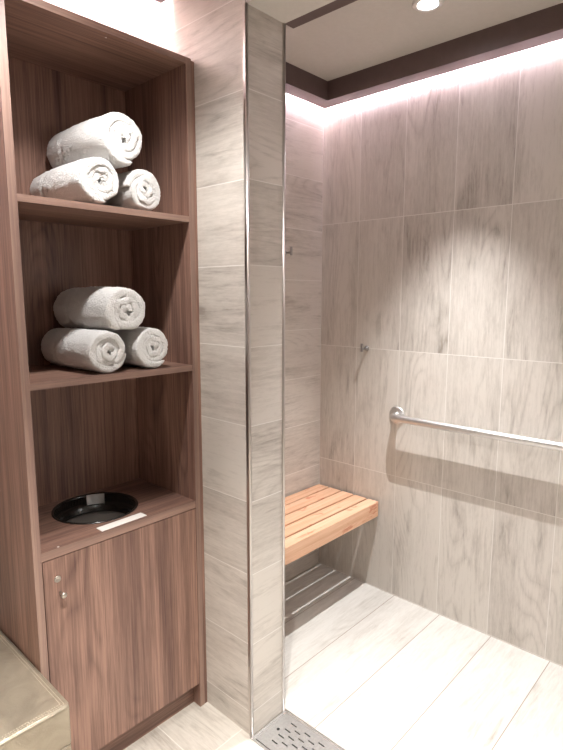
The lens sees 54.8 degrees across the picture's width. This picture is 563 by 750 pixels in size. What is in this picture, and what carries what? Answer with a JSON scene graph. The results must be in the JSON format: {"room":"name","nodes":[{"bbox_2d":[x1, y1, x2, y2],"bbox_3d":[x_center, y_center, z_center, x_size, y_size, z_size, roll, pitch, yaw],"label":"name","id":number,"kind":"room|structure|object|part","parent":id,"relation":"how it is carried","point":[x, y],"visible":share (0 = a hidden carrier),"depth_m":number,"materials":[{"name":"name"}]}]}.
{"room":"spa shower room","nodes":[
{"label":"spa shower room","id":0,"kind":"room"},
{"bbox_2d":[44,0,323,581],"bbox_3d":[-0.756,-0.116,1.858,0.120,2.600,2.940,8,11,42],"label":"wall","id":1,"kind":"structure","parent":0,"point":[304,119],"depth_m":2.66,"materials":[{"name":"beige tile"}]},
{"bbox_2d":[285,247,291,254],"bbox_3d":[0.030,-0.575,2.525,0.048,0.040,0.026,8,11,42],"label":"robe hook","id":2,"kind":"object","parent":1,"relation":"attached to","point":[290,251],"visible":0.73,"depth_m":2.51,"materials":[{"name":"grey metal"}]},
{"bbox_2d":[286,62,336,108],"bbox_3d":[-0.054,-1.270,2.266,0.079,0.083,0.853,8,11,42],"label":"trim","id":3,"kind":"structure","parent":1,"relation":"attached to","point":[301,84],"depth_m":2.41,"materials":[{"name":"brown paint"}]},
{"bbox_2d":[285,484,377,565],"bbox_3d":[0.033,0.683,2.465,0.380,0.075,0.886,8,11,42],"label":"shower seat","id":4,"kind":"object","parent":1,"relation":"attached to","point":[317,515],"visible":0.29,"depth_m":2.50,"materials":[{"name":"wood"}]},
{"bbox_2d":[127,0,282,733],"bbox_3d":[-0.260,-0.118,1.877,0.584,2.600,0.154,8,11,42],"label":"wall","id":5,"kind":"structure","parent":0,"point":[209,33],"depth_m":1.70,"materials":[{"name":"beige tile"}]},
{"bbox_2d":[242,0,253,736],"bbox_3d":[-0.097,0.093,1.650,0.010,2.243,0.011,8,11,42],"label":"trim","id":6,"kind":"structure","parent":5,"relation":"attached to","point":[246,27],"depth_m":1.62,"materials":[{"name":"silver metal"}]},
{"bbox_2d":[282,23,285,711],"bbox_3d":[0.006,0.077,1.761,0.010,2.243,0.011,8,11,42],"label":"trim","id":7,"kind":"structure","parent":5,"relation":"attached to","point":[284,24],"depth_m":1.74,"materials":[{"name":"silver metal"}]},
{"bbox_2d":[285,0,356,28],"bbox_3d":[0.644,-1.041,1.033,2.646,0.179,0.040,8,11,42],"label":"trim","id":8,"kind":"structure","parent":5,"relation":"attached to","point":[337,4],"depth_m":1.54,"materials":[{"name":"brown paint"}]},
{"bbox_2d":[124,563,562,749],"bbox_3d":[0.258,1.367,1.044,2.994,0.100,3.060,8,11,42],"label":"floor","id":9,"kind":"structure","parent":0,"point":[368,667],"depth_m":2.06,"materials":[{"name":"beige tile"}]},
{"bbox_2d":[0,630,70,749],"bbox_3d":[-1.113,1.074,1.150,0.528,0.447,1.156,8,11,42],"label":"upholstered bench","id":10,"kind":"object","parent":9,"relation":"on","point":[34,715],"visible":1,"depth_m":1.36,"materials":[{"name":"beige leather"}]},
{"bbox_2d":[0,0,206,749],"bbox_3d":[-0.581,0.126,1.710,0.375,2.163,0.575,8,11,42],"label":"storage cabinet","id":11,"kind":"object","parent":9,"relation":"on","point":[111,614],"visible":0.94,"depth_m":1.70,"materials":[{"name":"brown wood"}]},
{"bbox_3d":[-0.778,0.154,1.517,0.350,2.163,0.021,8,11,42],"label":"panel","id":12,"kind":"part","parent":11,"relation":"part of","materials":[{"name":"brown wood"}]},
{"bbox_3d":[-0.602,0.604,1.496,0.025,0.016,0.016,8,11,42],"label":"knob","id":13,"kind":"part","parent":11,"relation":"part of","materials":[{"name":"silver metal"}]},
{"bbox_3d":[-0.718,0.109,1.828,0.012,2.124,0.520,8,11,42],"label":"panel","id":14,"kind":"part","parent":11,"relation":"part of","materials":[{"name":"brown wood"}]},
{"bbox_2d":[30,157,118,203],"bbox_3d":[-0.610,-0.545,1.578,0.307,0.130,0.124,7,11,39],"label":"rolled towel","id":15,"kind":"object","parent":11,"relation":"on","point":[94,180],"visible":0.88,"depth_m":1.49,"materials":[{"name":"white fabric"}]},
{"bbox_2d":[47,112,141,168],"bbox_3d":[-0.562,-0.674,1.611,0.315,0.147,0.141,6,10,37],"label":"rolled towel","id":16,"kind":"object","parent":15,"relation":"on","point":[114,137],"visible":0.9,"depth_m":1.53,"materials":[{"name":"white fabric"}]},
{"bbox_2d":[41,328,125,372],"bbox_3d":[-0.600,-0.078,1.638,0.287,0.125,0.123,6,10,37],"label":"rolled towel","id":17,"kind":"object","parent":11,"relation":"on","point":[101,351],"visible":1,"depth_m":1.57,"materials":[{"name":"white fabric"}]},
{"bbox_2d":[53,286,144,330],"bbox_3d":[-0.562,-0.206,1.665,0.297,0.130,0.140,6,10,37],"label":"rolled towel","id":18,"kind":"object","parent":17,"relation":"on","point":[103,308],"visible":1,"depth_m":1.59,"materials":[{"name":"white fabric"}]},
{"bbox_3d":[-0.593,-0.935,1.560,0.350,0.019,0.520,8,11,42],"label":"panel","id":19,"kind":"part","parent":11,"relation":"part of","materials":[{"name":"brown wood"}]},
{"bbox_2d":[17,193,188,230],"bbox_3d":[-0.589,-0.476,1.623,0.337,0.018,0.520,8,11,42],"label":"shelf","id":20,"kind":"object","parent":11,"relation":"attached to","point":[34,211],"depth_m":1.62,"materials":[{"name":"brown wood"}]},
{"bbox_2d":[29,361,192,390],"bbox_3d":[-0.590,-0.012,1.690,0.337,0.019,0.520,8,11,42],"label":"shelf","id":21,"kind":"object","parent":11,"relation":"attached to","point":[42,374],"depth_m":1.59,"materials":[{"name":"brown wood"}]},
{"bbox_2d":[38,478,195,561],"bbox_3d":[-0.590,0.447,1.757,0.337,0.024,0.520,8,11,42],"label":"countertop","id":22,"kind":"structure","parent":11,"relation":"on","point":[159,503],"depth_m":1.69,"materials":[{"name":"brown wood"}]},
{"bbox_2d":[51,492,137,524],"bbox_3d":[-0.606,0.754,1.819,0.269,0.658,0.269,8,11,42],"label":"waste bin","id":23,"kind":"object","parent":22,"relation":"on","point":[100,507],"visible":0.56,"depth_m":1.86,"materials":[{"name":"black plastic"}]},
{"bbox_3d":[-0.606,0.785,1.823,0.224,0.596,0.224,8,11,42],"label":"lid plate","id":24,"kind":"part","parent":23,"relation":"part of","materials":[{"name":"grey metal"}]},
{"bbox_3d":[-0.473,0.798,1.699,0.019,0.649,0.516,8,11,42],"label":"door","id":25,"kind":"part","parent":11,"relation":"part of","materials":[{"name":"brown wood"}]},
{"bbox_3d":[-0.486,0.447,1.658,0.038,0.002,0.157,8,11,42],"label":"label plate","id":26,"kind":"part","parent":11,"relation":"part of","materials":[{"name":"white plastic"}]},
{"bbox_2d":[101,169,160,210],"bbox_3d":[-0.498,-0.555,1.681,0.281,0.121,0.125,8,11,42],"label":"rolled towel","id":27,"kind":"object","parent":11,"relation":"on","point":[138,189],"visible":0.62,"depth_m":1.59,"materials":[{"name":"white fabric"}]},
{"bbox_2d":[100,327,167,367],"bbox_3d":[-0.492,-0.095,1.745,0.278,0.128,0.125,8,11,42],"label":"rolled towel","id":28,"kind":"object","parent":11,"relation":"on","point":[145,347],"visible":0.57,"depth_m":1.65,"materials":[{"name":"white fabric"}]},
{"bbox_3d":[-0.410,0.097,1.911,0.350,2.163,0.019,8,11,42],"label":"panel","id":29,"kind":"part","parent":11,"relation":"part of","materials":[{"name":"brown wood"}]},
{"bbox_2d":[251,709,345,749],"bbox_3d":[0.350,1.272,1.513,1.066,0.049,0.177,8,11,42],"label":"floor drain","id":30,"kind":"object","parent":9,"relation":"in","point":[287,731],"visible":1,"depth_m":1.81,"materials":[{"name":"metal"}]},
{"bbox_2d":[246,0,562,80],"bbox_3d":[0.257,-1.142,0.764,2.874,0.454,2.940,8,11,42],"label":"ceiling","id":31,"kind":"structure","parent":0,"point":[359,35],"depth_m":1.98,"materials":[{"name":"beige paint"}]},
{"bbox_2d":[412,0,443,11],"bbox_3d":[0.491,-1.244,1.822,0.105,0.006,0.105,8,11,42],"label":"recessed light","id":32,"kind":"object","parent":31,"relation":"in","point":[418,5],"visible":1,"depth_m":1.83,"materials":[{"name":"white glass"}]},
{"bbox_2d":[318,39,562,666],"bbox_3d":[1.256,-0.123,1.918,2.754,2.600,0.120,8,11,42],"label":"wall","id":33,"kind":"structure","parent":0,"point":[442,207],"depth_m":2.33,"materials":[{"name":"beige tile"}]},
{"bbox_2d":[360,343,368,351],"bbox_3d":[0.396,-0.133,2.604,0.026,0.040,0.048,8,11,42],"label":"robe hook","id":34,"kind":"object","parent":33,"relation":"attached to","point":[366,348],"visible":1,"depth_m":2.59,"materials":[{"name":"grey metal"}]},
{"bbox_2d":[327,3,562,104],"bbox_3d":[1.210,-1.177,1.633,2.646,0.083,0.079,8,11,42],"label":"trim","id":35,"kind":"structure","parent":33,"relation":"attached to","point":[544,26],"depth_m":2.09,"materials":[{"name":"brown paint"}]},
{"bbox_2d":[389,407,562,450],"bbox_3d":[0.911,0.245,2.160,1.156,0.083,0.074,8,11,42],"label":"grab bar","id":36,"kind":"object","parent":33,"relation":"attached to","point":[396,414],"visible":1,"depth_m":2.23,"materials":[{"name":"metal"}]}
]}

